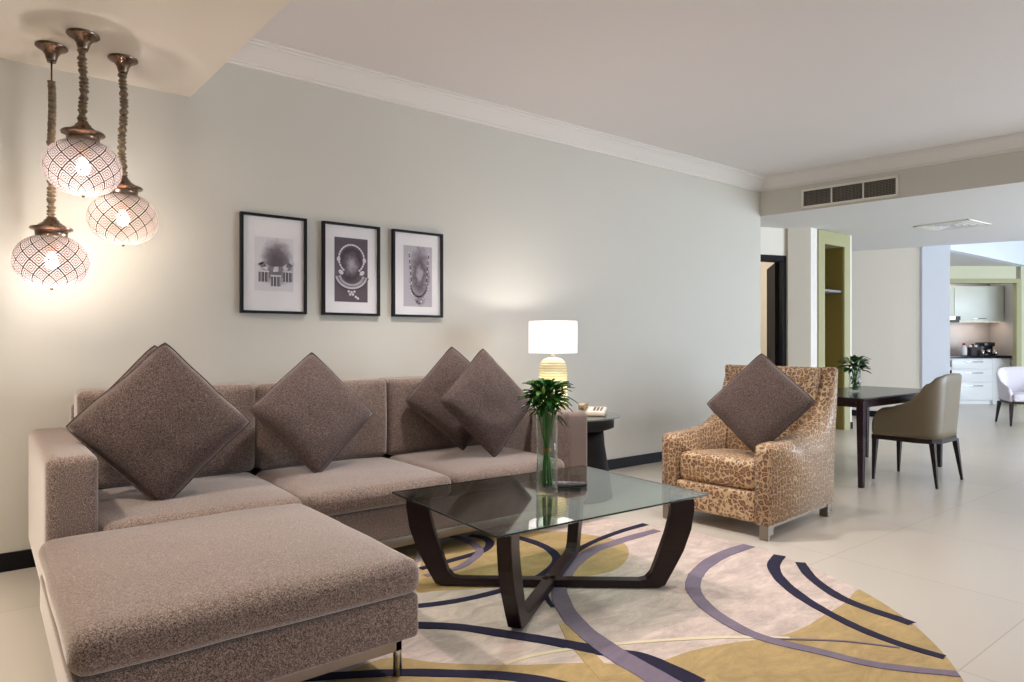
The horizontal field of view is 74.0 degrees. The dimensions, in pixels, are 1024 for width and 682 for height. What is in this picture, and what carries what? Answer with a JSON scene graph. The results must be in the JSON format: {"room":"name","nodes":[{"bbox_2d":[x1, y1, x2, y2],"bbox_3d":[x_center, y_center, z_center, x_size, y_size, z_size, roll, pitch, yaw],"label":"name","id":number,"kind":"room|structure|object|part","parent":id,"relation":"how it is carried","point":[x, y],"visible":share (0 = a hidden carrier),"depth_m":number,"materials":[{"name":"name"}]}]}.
{"room":"living room","nodes":[
{"label":"living room","id":0,"kind":"room"},
{"bbox_2d":[0,0,289,96],"bbox_3d":[-0.612,-1.597,0.304,3.015,0.377,7.235,0,0,-38],"label":"ceiling","id":1,"kind":"structure","parent":0,"point":[178,46],"depth_m":3.11,"materials":[{"name":"white paint"}]},
{"bbox_2d":[11,40,89,289],"bbox_3d":[-2.198,-0.824,3.246,0.314,1.166,0.314,0,0,12],"label":"pendant lantern","id":2,"kind":"object","parent":1,"relation":"hanging from","point":[50,259],"visible":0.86,"depth_m":3.18,"materials":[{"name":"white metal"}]},
{"bbox_3d":[-2.198,-0.372,3.246,0.314,0.242,0.314,0,0,12],"label":"globe","id":3,"kind":"part","parent":2,"relation":"part of","materials":[{"name":"glass"}]},
{"bbox_3d":[-2.198,-0.951,3.246,0.007,0.774,0.007,0,0,34],"label":"cord","id":4,"kind":"part","parent":2,"relation":"part of","materials":[{"name":"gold metal"}]},
{"bbox_2d":[42,28,121,197],"bbox_3d":[-1.968,-1.032,3.120,0.314,0.750,0.314,0,0,-28],"label":"pendant lantern","id":5,"kind":"object","parent":1,"relation":"hanging from","point":[78,164],"visible":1,"depth_m":3.05,"materials":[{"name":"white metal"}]},
{"bbox_3d":[-1.968,-0.788,3.120,0.314,0.242,0.314,0,0,-28],"label":"globe","id":6,"kind":"part","parent":5,"relation":"part of","materials":[{"name":"glass"}]},
{"bbox_2d":[86,53,157,246],"bbox_3d":[-1.939,-0.938,3.389,0.314,0.938,0.314,0,0,22],"label":"pendant lantern","id":7,"kind":"object","parent":1,"relation":"hanging from","point":[121,217],"visible":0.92,"depth_m":3.32,"materials":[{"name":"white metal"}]},
{"bbox_3d":[-1.939,-0.601,3.389,0.314,0.242,0.314,0,0,22],"label":"globe","id":8,"kind":"part","parent":7,"relation":"part of","materials":[{"name":"glass"}]},
{"bbox_2d":[0,58,759,553],"bbox_3d":[-0.678,-0.318,4.945,8.650,2.935,0.140,0,0,-38],"label":"wall","id":9,"kind":"structure","parent":0,"point":[657,270],"depth_m":4.57,"materials":[{"name":"white paint"}]},
{"bbox_2d":[239,211,306,313],"bbox_3d":[-1.472,-0.474,4.211,0.408,0.608,0.029,0,0,-38],"label":"framed photograph","id":10,"kind":"object","parent":9,"relation":"attached to","point":[272,248],"visible":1,"depth_m":4.20,"materials":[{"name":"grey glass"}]},
{"bbox_2d":[254,236,293,291],"bbox_3d":[-1.470,-0.475,4.215,0.248,0.330,0.002,0,0,-38],"label":"print","id":11,"kind":"object","parent":10,"relation":"attached to","point":[273,255],"depth_m":4.21},
{"bbox_2d":[0,451,661,572],"bbox_3d":[-0.575,1.104,4.927,8.490,0.092,0.014,0,0,-38],"label":"baseboard","id":12,"kind":"structure","parent":9,"relation":"attached to","point":[10,561],"depth_m":3.45,"materials":[{"name":"black wood"}]},
{"bbox_2d":[321,221,379,315],"bbox_3d":[-1.068,-0.474,4.529,0.408,0.608,0.029,0,0,-38],"label":"framed photograph","id":13,"kind":"object","parent":9,"relation":"attached to","point":[350,253],"visible":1,"depth_m":4.52,"materials":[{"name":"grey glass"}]},
{"bbox_2d":[334,237,368,302],"bbox_3d":[-1.069,-0.472,4.531,0.246,0.425,0.002,0,0,-38],"label":"print","id":14,"kind":"object","parent":13,"relation":"attached to","point":[351,254],"depth_m":4.53},
{"bbox_2d":[391,229,442,317],"bbox_3d":[-0.670,-0.474,4.842,0.408,0.608,0.029,0,0,-38],"label":"framed photograph","id":15,"kind":"object","parent":9,"relation":"attached to","point":[416,256],"visible":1,"depth_m":4.83,"materials":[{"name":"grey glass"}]},
{"bbox_2d":[404,245,431,306],"bbox_3d":[-0.670,-0.460,4.845,0.232,0.430,0.002,0,0,-38],"label":"print","id":16,"kind":"object","parent":15,"relation":"attached to","point":[417,258],"depth_m":4.85},
{"bbox_2d":[226,38,765,191],"bbox_3d":[0.495,-1.720,5.686,5.872,0.130,0.145,0,0,-38],"label":"trim","id":17,"kind":"structure","parent":9,"relation":"attached to","point":[256,54],"depth_m":5.01,"materials":[{"name":"white paint"}]},
{"bbox_2d":[0,404,1023,681],"bbox_3d":[4.426,1.200,6.665,18.800,0.100,11.400,0,0,-38],"label":"floor","id":18,"kind":"structure","parent":0,"point":[948,559],"depth_m":3.92,"materials":[{"name":"tile"}]},
{"bbox_2d":[38,503,419,681],"bbox_3d":[-1.013,0.924,2.377,1.005,0.452,1.080,0,0,-38],"label":"ottoman","id":19,"kind":"object","parent":18,"relation":"on","point":[294,592],"visible":1,"depth_m":2.06,"materials":[{"name":"fabric"}]},
{"bbox_3d":[-1.008,1.018,2.381,0.900,0.055,0.910,0,0,-38],"label":"plinth rail","id":20,"kind":"part","parent":19,"relation":"part of","materials":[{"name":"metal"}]},
{"bbox_3d":[-0.390,1.063,2.315,0.030,0.149,0.030,0,0,-38],"label":"leg","id":21,"kind":"part","parent":19,"relation":"part of","materials":[{"name":"silver metal"}]},
{"bbox_2d":[567,409,620,504],"bbox_3d":[0.425,0.850,5.087,0.766,0.600,0.766,0,0,-38],"label":"end table","id":22,"kind":"object","parent":18,"relation":"on","point":[599,490],"visible":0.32,"depth_m":4.87,"materials":[{"name":"black wood"}]},
{"bbox_2d":[529,321,576,408],"bbox_3d":[0.299,0.203,4.960,0.352,0.692,0.352,0,0,-38],"label":"table lamp","id":23,"kind":"object","parent":22,"relation":"on","point":[552,337],"visible":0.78,"depth_m":4.84,"materials":[{"name":"white fabric"}]},
{"bbox_3d":[0.299,-0.028,4.960,0.352,0.229,0.352,0,0,-38],"label":"lamp shade","id":24,"kind":"part","parent":23,"relation":"part of","materials":[{"name":"white fabric"}]},
{"bbox_2d":[578,402,606,415],"bbox_3d":[0.601,0.505,5.056,0.193,0.088,0.200,0,0,15],"label":"telephone","id":25,"kind":"object","parent":22,"relation":"on","point":[590,411],"visible":0.99,"depth_m":5.00,"materials":[{"name":"beige plastic"}]},
{"bbox_3d":[0.425,0.555,5.087,0.766,0.010,0.766,0,0,-38],"label":"glass","id":26,"kind":"part","parent":22,"relation":"part of","materials":[{"name":"clear glass"}]},
{"bbox_2d":[301,515,962,681],"bbox_3d":[-0.006,1.142,2.848,3.244,0.016,3.244,0,0,-38],"label":"rug","id":27,"kind":"object","parent":18,"relation":"on","point":[727,611],"visible":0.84,"depth_m":2.72,"materials":[{"name":"beige carpet"}]},
{"bbox_2d":[29,376,586,579],"bbox_3d":[-0.953,0.691,3.813,2.818,0.918,1.109,0,0,-38],"label":"sofa","id":28,"kind":"object","parent":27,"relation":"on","point":[73,491],"visible":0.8,"depth_m":3.62,"materials":[{"name":"fabric"}]},
{"bbox_3d":[-1.998,0.719,3.002,0.172,0.570,1.090,0,0,-38],"label":"armrest","id":29,"kind":"part","parent":28,"relation":"part of","materials":[{"name":"fabric"}]},
{"bbox_2d":[65,343,250,500],"bbox_3d":[-1.564,0.371,3.052,0.738,0.731,0.219,0,0,-32],"label":"cushion","id":30,"kind":"object","parent":28,"relation":"on","point":[163,422],"visible":0.97,"depth_m":2.97,"materials":[{"name":"fabric"}]},
{"bbox_2d":[73,383,254,487],"bbox_3d":[-1.791,0.477,3.558,0.841,0.489,0.239,0,0,-38],"label":"cushion","id":31,"kind":"object","parent":28,"relation":"on","point":[238,456],"depth_m":3.65,"materials":[{"name":"fabric"}]},
{"bbox_2d":[110,345,234,405],"bbox_3d":[-1.686,0.351,3.256,0.683,0.664,0.185,0,0,-34],"label":"cushion","id":32,"kind":"object","parent":28,"relation":"on","point":[152,348],"visible":0.09,"depth_m":3.25,"materials":[{"name":"fabric"}]},
{"bbox_2d":[98,472,302,531],"bbox_3d":[-1.513,0.765,3.188,0.823,0.144,0.820,0,0,-38],"label":"seat cushion","id":33,"kind":"object","parent":28,"relation":"on","point":[207,493],"depth_m":3.04,"materials":[{"name":"fabric"}]},
{"bbox_3d":[-1.263,0.657,4.192,2.460,0.694,0.120,0,0,-38],"label":"backrest frame","id":34,"kind":"part","parent":28,"relation":"part of","materials":[{"name":"fabric"}]},
{"bbox_2d":[248,352,373,472],"bbox_3d":[-1.083,0.387,3.727,0.274,0.650,0.672,0,0,39],"label":"cushion","id":35,"kind":"object","parent":28,"relation":"on","point":[310,410],"visible":1,"depth_m":3.65,"materials":[{"name":"fabric"}]},
{"bbox_2d":[250,379,385,469],"bbox_3d":[-1.143,0.478,4.068,0.805,0.487,0.239,0,0,-38],"label":"cushion","id":36,"kind":"object","parent":28,"relation":"on","point":[269,452],"depth_m":4.09,"materials":[{"name":"fabric"}]},
{"bbox_2d":[256,457,451,515],"bbox_3d":[-0.868,0.766,3.696,0.815,0.142,0.820,0,0,-38],"label":"seat cushion","id":37,"kind":"object","parent":28,"relation":"on","point":[348,486],"depth_m":3.48,"materials":[{"name":"fabric"}]},
{"bbox_2d":[379,376,479,454],"bbox_3d":[-0.508,0.478,4.568,0.805,0.489,0.238,0,0,-38],"label":"cushion","id":38,"kind":"object","parent":28,"relation":"on","point":[406,431],"depth_m":4.31,"materials":[{"name":"fabric"}]},
{"bbox_2d":[405,346,472,449],"bbox_3d":[-0.354,0.364,4.380,0.664,0.657,0.216,0,0,-9],"label":"cushion","id":39,"kind":"object","parent":28,"relation":"on","point":[425,399],"visible":0.51,"depth_m":4.29,"materials":[{"name":"fabric"}]},
{"bbox_3d":[-0.667,1.033,3.451,2.540,0.058,0.030,0,0,-38],"label":"plinth rail","id":40,"kind":"part","parent":28,"relation":"part of","materials":[{"name":"fabric"}]},
{"bbox_2d":[388,445,563,493],"bbox_3d":[-0.225,0.766,4.203,0.819,0.143,0.820,0,0,-38],"label":"seat cushion","id":41,"kind":"object","parent":28,"relation":"on","point":[472,463],"depth_m":3.98,"materials":[{"name":"fabric"}]},
{"bbox_2d":[440,348,530,456],"bbox_3d":[-0.143,0.374,4.184,0.240,0.658,0.674,0,0,42],"label":"cushion","id":42,"kind":"object","parent":28,"relation":"on","point":[483,399],"visible":0.98,"depth_m":4.09,"materials":[{"name":"fabric"}]},
{"bbox_3d":[0.073,0.719,4.632,0.192,0.570,1.090,0,0,-38],"label":"armrest","id":43,"kind":"part","parent":28,"relation":"part of","materials":[{"name":"fabric"}]},
{"bbox_2d":[392,466,708,628],"bbox_3d":[0.173,0.919,3.163,1.178,0.428,0.884,0,0,-35],"label":"coffee table","id":44,"kind":"object","parent":27,"relation":"on","point":[518,610],"visible":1,"depth_m":3.13,"materials":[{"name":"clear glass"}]},
{"bbox_3d":[-0.158,0.929,3.172,0.664,0.408,0.058,0,0,2],"label":"leg","id":45,"kind":"part","parent":44,"relation":"part of","materials":[{"name":"brown wood"}]},
{"bbox_3d":[0.071,0.929,2.847,0.058,0.408,0.664,0,0,18],"label":"leg","id":46,"kind":"part","parent":44,"relation":"part of","materials":[{"name":"brown wood"}]},
{"bbox_2d":[536,414,557,491],"bbox_3d":[0.163,0.524,3.189,0.102,0.362,0.102,0,0,-38],"label":"glass vase","id":47,"kind":"object","parent":44,"relation":"on","point":[556,414],"visible":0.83,"depth_m":3.17,"materials":[{"name":"glass"}]},
{"bbox_2d":[518,378,577,486],"bbox_3d":[0.164,0.426,3.193,0.270,0.506,0.269,0,0,-38],"label":"bunch","id":48,"kind":"object","parent":47,"relation":"in","point":[542,388],"visible":1,"depth_m":3.17,"materials":[{"name":"plant"}]},
{"bbox_3d":[0.173,0.710,3.163,1.178,0.010,0.884,0,0,-35],"label":"glass","id":49,"kind":"part","parent":44,"relation":"part of","materials":[{"name":"clear glass"}]},
{"bbox_3d":[0.276,0.929,3.478,0.058,0.408,0.664,0,0,18],"label":"leg","id":50,"kind":"part","parent":44,"relation":"part of","materials":[{"name":"brown wood"}]},
{"bbox_2d":[553,481,586,488],"bbox_3d":[0.277,0.693,3.278,0.170,0.024,0.048,0,0,-14],"label":"remote control","id":51,"kind":"object","parent":44,"relation":"on","point":[575,484],"visible":0.8,"depth_m":3.26,"materials":[{"name":"black plastic"}]},
{"bbox_3d":[0.505,0.929,3.153,0.664,0.408,0.058,0,0,2],"label":"leg","id":52,"kind":"part","parent":44,"relation":"part of","materials":[{"name":"brown wood"}]},
{"bbox_2d":[662,365,837,541],"bbox_3d":[1.550,0.662,4.475,0.913,0.975,0.796,0,0,-43],"label":"armchair","id":53,"kind":"object","parent":18,"relation":"on","point":[789,477],"visible":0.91,"depth_m":4.26,"materials":[{"name":"fabric"}]},
{"bbox_3d":[1.022,1.107,4.423,0.063,0.085,0.054,0,0,-43],"label":"leg","id":54,"kind":"part","parent":53,"relation":"part of","materials":[{"name":"wood"}]},
{"bbox_3d":[1.327,0.620,4.716,0.913,0.890,0.140,0,0,-43],"label":"panel","id":55,"kind":"part","parent":53,"relation":"part of","materials":[{"name":"beige fabric"}]},
{"bbox_2d":[681,448,754,490],"bbox_3d":[1.475,0.818,4.389,0.636,0.236,0.549,0,0,-43],"label":"seat cushion","id":56,"kind":"object","parent":53,"relation":"on","point":[702,469],"depth_m":4.19,"materials":[{"name":"beige fabric"}]},
{"bbox_2d":[707,353,815,453],"bbox_3d":[1.532,0.384,4.221,0.286,0.612,0.611,0,0,-30],"label":"cushion","id":57,"kind":"object","parent":53,"relation":"on","point":[760,402],"visible":0.95,"depth_m":4.15,"materials":[{"name":"fabric"}]},
{"bbox_3d":[1.472,1.107,3.935,0.063,0.085,0.054,0,0,-43],"label":"leg","id":58,"kind":"part","parent":53,"relation":"part of","materials":[{"name":"metal"}]},
{"bbox_3d":[1.765,0.527,4.674,0.300,0.705,0.614,0,0,-43],"label":"backrest","id":59,"kind":"part","parent":53,"relation":"part of","materials":[{"name":"beige fabric"}]},
{"bbox_3d":[1.781,0.620,4.224,0.913,0.890,0.114,0,0,-43],"label":"panel","id":60,"kind":"part","parent":53,"relation":"part of","materials":[{"name":"beige fabric"}]},
{"bbox_3d":[1.772,1.075,4.191,0.795,0.019,0.012,0,0,-43],"label":"rail","id":61,"kind":"part","parent":53,"relation":"part of","materials":[{"name":"fabric"}]},
{"bbox_3d":[2.068,1.107,4.484,0.063,0.085,0.054,0,0,-43],"label":"leg","id":62,"kind":"part","parent":53,"relation":"part of","materials":[{"name":"wood"}]},
{"bbox_2d":[837,386,942,487],"bbox_3d":[3.125,0.798,6.033,1.550,0.703,0.746,0,0,-37],"label":"dining table","id":63,"kind":"object","parent":18,"relation":"on","point":[865,397],"visible":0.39,"depth_m":5.51,"materials":[{"name":"brown wood"}]},
{"bbox_3d":[2.737,0.809,5.329,0.058,0.682,0.058,0,0,-37],"label":"leg","id":64,"kind":"part","parent":63,"relation":"part of","materials":[{"name":"brown wood"}]},
{"bbox_3d":[3.509,0.809,6.741,0.058,0.682,0.058,0,0,-37],"label":"leg","id":65,"kind":"part","parent":63,"relation":"part of","materials":[{"name":"brown wood"}]},
{"bbox_3d":[3.906,0.809,6.217,0.058,0.682,0.058,0,0,-37],"label":"leg","id":66,"kind":"part","parent":63,"relation":"part of","materials":[{"name":"brown wood"}]},
{"bbox_3d":[3.022,0.354,5.992,0.098,0.185,0.098,0,0,-38],"label":"vase","id":67,"kind":"object","parent":63,"relation":"on","visible":0},
{"bbox_2d":[838,355,870,389],"bbox_3d":[3.017,0.276,5.994,0.266,0.310,0.253,0,0,27],"label":"posy","id":68,"kind":"object","parent":67,"relation":"in","point":[853,358],"visible":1,"depth_m":5.97,"materials":[{"name":"green plant"}]},
{"bbox_2d":[871,373,963,488],"bbox_3d":[3.363,0.704,5.642,0.595,0.893,0.546,0,0,-39],"label":"upholstered armchair","id":69,"kind":"object","parent":18,"relation":"on","point":[930,417],"visible":1,"depth_m":5.42,"materials":[{"name":"leather"}]},
{"bbox_3d":[3.028,0.978,5.669,0.046,0.345,0.042,0,0,-39],"label":"leg","id":70,"kind":"part","parent":69,"relation":"part of","materials":[{"name":"brown wood"}]},
{"bbox_3d":[3.404,0.978,5.975,0.046,0.345,0.042,0,0,-39],"label":"leg","id":71,"kind":"part","parent":69,"relation":"part of","materials":[{"name":"brown wood"}]},
{"bbox_3d":[3.357,0.794,5.650,0.543,0.036,0.493,0,0,-39],"label":"seat rail","id":72,"kind":"part","parent":69,"relation":"part of","materials":[{"name":"brown wood"}]},
{"bbox_3d":[3.303,0.978,5.319,0.062,0.345,0.070,0,0,-39],"label":"leg","id":73,"kind":"part","parent":69,"relation":"part of","materials":[{"name":"brown wood"}]},
{"bbox_3d":[3.692,0.978,5.636,0.062,0.345,0.070,0,0,-39],"label":"leg","id":74,"kind":"part","parent":69,"relation":"part of","materials":[{"name":"brown wood"}]},
{"bbox_2d":[951,358,1009,403],"bbox_3d":[8.519,0.733,12.610,1.065,0.835,0.562,0,0,0],"label":"base cabinet","id":75,"kind":"object","parent":18,"relation":"on","point":[979,381],"visible":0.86,"depth_m":12.35,"materials":[{"name":"white wood"}]},
{"bbox_3d":[8.362,0.417,12.361,0.740,0.195,0.020,0,0,0],"label":"drawer","id":76,"kind":"part","parent":75,"relation":"part of","materials":[{"name":"white wood"}]},
{"bbox_3d":[8.362,0.635,12.361,0.740,0.230,0.020,0,0,0],"label":"drawer","id":77,"kind":"part","parent":75,"relation":"part of","materials":[{"name":"white wood"}]},
{"bbox_3d":[8.362,0.915,12.361,0.740,0.320,0.020,0,0,0],"label":"drawer","id":78,"kind":"part","parent":75,"relation":"part of","materials":[{"name":"white wood"}]},
{"bbox_2d":[950,355,1010,357],"bbox_3d":[8.219,0.288,12.611,1.665,0.047,0.580,0,0,0],"label":"countertop","id":79,"kind":"structure","parent":75,"relation":"on","point":[951,356],"depth_m":12.32,"materials":[{"name":"black stone"}]},
{"bbox_2d":[961,343,966,354],"bbox_3d":[8.342,0.149,12.551,0.104,0.230,0.104,0,0,0],"label":"bottle","id":80,"kind":"object","parent":79,"relation":"on","point":[963,348],"visible":0.98,"depth_m":12.51,"materials":[{"name":"white plastic"}]},
{"bbox_2d":[967,344,981,354],"bbox_3d":[8.507,0.159,12.511,0.200,0.210,0.120,0,0,0],"label":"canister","id":81,"kind":"object","parent":79,"relation":"on","point":[971,350],"visible":1,"depth_m":12.45,"materials":[{"name":"black plastic"}]},
{"bbox_2d":[975,342,994,354],"bbox_3d":[8.762,0.144,12.581,0.230,0.240,0.260,0,0,0],"label":"coffee maker","id":82,"kind":"object","parent":79,"relation":"on","point":[987,346],"visible":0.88,"depth_m":12.49,"materials":[{"name":"black plastic"}]},
{"bbox_2d":[995,366,1023,426],"bbox_3d":[7.056,0.755,9.324,0.614,0.790,0.618,0,0,20],"label":"upholstered armchair","id":83,"kind":"object","parent":18,"relation":"on","point":[1010,380],"visible":1,"depth_m":9.56,"materials":[{"name":"white leather"}]},
{"bbox_3d":[6.894,0.997,9.639,0.064,0.305,0.080,0,0,20],"label":"leg","id":84,"kind":"part","parent":83,"relation":"part of","materials":[{"name":"brown wood"}]},
{"bbox_3d":[6.731,0.997,9.162,0.048,0.305,0.047,0,0,20],"label":"leg","id":85,"kind":"part","parent":83,"relation":"part of","materials":[{"name":"brown wood"}]},
{"bbox_3d":[7.052,0.835,9.314,0.560,0.032,0.558,0,0,20],"label":"seat rail","id":86,"kind":"part","parent":83,"relation":"part of","materials":[{"name":"brown wood"}]},
{"bbox_3d":[7.043,0.758,9.288,0.486,0.120,0.542,0,0,20],"label":"seat","id":87,"kind":"part","parent":83,"relation":"part of","materials":[{"name":"white leather"}]},
{"bbox_2d":[252,0,1023,175],"bbox_3d":[3.040,-1.835,3.178,6.908,0.100,7.235,0,0,-38],"label":"ceiling","id":88,"kind":"structure","parent":0,"point":[761,87],"depth_m":4.33,"materials":[{"name":"white paint"}]},
{"bbox_2d":[760,227,787,365],"bbox_3d":[2.804,-0.117,8.243,1.228,2.535,0.120,0,0,-20],"label":"wall","id":89,"kind":"structure","parent":0,"point":[773,241],"depth_m":8.34,"materials":[{"name":"white paint"}]},
{"bbox_2d":[767,263,777,365],"bbox_3d":[3.405,0.085,8.806,0.104,2.110,0.800,0,0,14],"label":"door","id":90,"kind":"structure","parent":89,"relation":"in","point":[772,271],"depth_m":8.65,"materials":[{"name":"black wood"}]},
{"bbox_2d":[760,254,785,365],"bbox_3d":[2.956,0.050,8.301,0.834,2.200,0.150,0,0,-20],"label":"trim","id":91,"kind":"structure","parent":89,"relation":"attached to","point":[781,260],"depth_m":8.37,"materials":[{"name":"black wood"}]},
{"bbox_2d":[788,227,810,366],"bbox_3d":[3.516,-0.117,8.325,0.260,2.535,0.050,0,0,20],"label":"wall","id":92,"kind":"structure","parent":0,"point":[799,239],"depth_m":8.30,"materials":[{"name":"white paint"}]},
{"bbox_2d":[760,228,851,421],"bbox_3d":[2.905,-0.117,10.093,1.050,2.535,3.730,0,0,-38],"label":"wall","id":93,"kind":"structure","parent":0,"point":[764,266],"depth_m":8.93,"materials":[{"name":"white paint"}]},
{"bbox_2d":[817,229,849,429],"bbox_3d":[3.974,-0.115,8.802,0.812,2.530,0.420,0,0,-38],"label":"display niche","id":94,"kind":"object","parent":93,"relation":"attached to","point":[833,248],"visible":0.46,"depth_m":8.84,"materials":[{"name":"yellow paint"}]},
{"bbox_2d":[825,289,840,293],"bbox_3d":[3.972,-0.640,8.798,0.485,0.030,0.335,0,0,-38],"label":"shelf","id":95,"kind":"object","parent":94,"relation":"attached to","point":[827,291],"depth_m":8.76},
{"bbox_2d":[852,247,919,410],"bbox_3d":[4.326,-0.117,11.142,4.143,2.535,0.150,0,0,32],"label":"wall","id":96,"kind":"structure","parent":0,"point":[885,282],"depth_m":10.24,"materials":[{"name":"white paint"}]},
{"bbox_2d":[852,410,876,416],"bbox_3d":[4.271,1.105,11.081,4.122,0.090,0.014,0,0,32],"label":"baseboard","id":97,"kind":"structure","parent":96,"relation":"attached to","point":[872,413],"depth_m":10.34,"materials":[{"name":"black wood"}]},
{"bbox_2d":[760,151,1023,250],"bbox_3d":[6.288,-1.635,8.087,11.790,0.500,5.680,0,0,44],"label":"ceiling","id":98,"kind":"structure","parent":0,"point":[989,189],"depth_m":7.27,"materials":[{"name":"white paint"}]},
{"bbox_2d":[801,175,898,208],"bbox_3d":[3.411,-1.506,6.908,0.925,0.200,0.019,0,0,44],"label":"ceiling vent","id":99,"kind":"object","parent":98,"relation":"in","point":[884,187],"visible":1,"depth_m":6.88,"materials":[{"name":"grey metal"}]},
{"bbox_3d":[3.195,-1.506,7.119,0.276,0.156,0.008,0,0,44],"label":"panel","id":100,"kind":"part","parent":99,"relation":"part of","materials":[{"name":"grey metal"}]},
{"bbox_3d":[3.408,-1.506,6.912,0.290,0.156,0.008,0,0,44],"label":"panel","id":101,"kind":"part","parent":99,"relation":"part of","materials":[{"name":"grey metal"}]},
{"bbox_3d":[3.625,-1.506,6.702,0.287,0.156,0.008,0,0,44],"label":"panel","id":102,"kind":"part","parent":99,"relation":"part of","materials":[{"name":"grey metal"}]},
{"bbox_2d":[913,219,991,231],"bbox_3d":[5.255,-1.379,8.118,0.600,0.011,0.600,0,0,-34],"label":"ceiling vent","id":103,"kind":"object","parent":98,"relation":"in","point":[966,223],"visible":1,"depth_m":8.08,"materials":[{"name":"white metal"}]},
{"bbox_2d":[920,245,949,388],"bbox_3d":[6.228,-0.325,10.051,0.420,2.950,0.506,0,0,-38],"label":"wall pillar","id":104,"kind":"structure","parent":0,"point":[934,260],"depth_m":9.89,"materials":[{"name":"white paint"}]},
{"bbox_2d":[950,267,1017,366],"bbox_3d":[7.877,-0.085,12.526,2.900,2.470,0.890,0,0,0],"label":"wall","id":105,"kind":"structure","parent":0,"point":[1001,333],"depth_m":12.86,"materials":[{"name":"white paint"}]},
{"bbox_2d":[950,286,1003,321],"bbox_3d":[8.189,-0.680,12.696,1.725,0.660,0.410,0,0,0],"label":"upper cabinet","id":106,"kind":"object","parent":105,"relation":"attached to","point":[972,303],"visible":0.45,"depth_m":12.51,"materials":[{"name":"silver metal"}]},
{"bbox_3d":[7.974,-0.680,12.521,0.319,0.660,0.020,0,0,0],"label":"door","id":107,"kind":"part","parent":106,"relation":"part of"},
{"bbox_2d":[950,316,960,322],"bbox_3d":[7.777,-0.395,12.406,0.700,0.110,0.190,0,0,0],"label":"range hood","id":108,"kind":"object","parent":106,"relation":"attached to","point":[952,318],"visible":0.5,"depth_m":12.32,"materials":[{"name":"white plastic"}]},
{"bbox_2d":[950,266,1023,405],"bbox_3d":[8.177,-0.085,12.041,1.900,2.470,0.080,0,0,0],"label":"wall","id":109,"kind":"structure","parent":0,"point":[956,272],"depth_m":12.00,"materials":[{"name":"paint"}]},
{"bbox_2d":[950,279,1021,405],"bbox_3d":[8.104,0.025,12.033,1.755,2.250,0.095,0,0,0],"label":"trim","id":110,"kind":"structure","parent":109,"relation":"attached to","point":[1017,283],"depth_m":11.99,"materials":[{"name":"green wood"}]},
{"bbox_2d":[950,241,1023,265],"bbox_3d":[7.585,-1.560,10.874,3.330,0.480,0.130,0,0,-38],"label":"ceiling","id":111,"kind":"structure","parent":109,"relation":"attached to","point":[1010,252],"depth_m":11.01,"materials":[{"name":"white paint"}]},
{"bbox_2d":[950,252,1023,267],"bbox_3d":[7.198,-1.365,13.249,5.300,0.090,4.080,0,0,-38],"label":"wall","id":112,"kind":"structure","parent":0,"point":[955,259],"depth_m":11.44,"materials":[{"name":"white paint"}]},
{"bbox_3d":[7.784,-0.318,2.397,18.800,2.935,0.140,0,0,-38],"label":"wall","id":113,"kind":"structure","parent":0,"visible":0},
{"bbox_2d":[760,132,1023,191],"bbox_3d":[5.324,-1.720,4.963,7.299,0.130,0.145,0,0,44],"label":"trim","id":114,"kind":"structure","parent":113,"relation":"attached to","point":[1009,143],"depth_m":6.51,"materials":[{"name":"white paint"}]}
]}

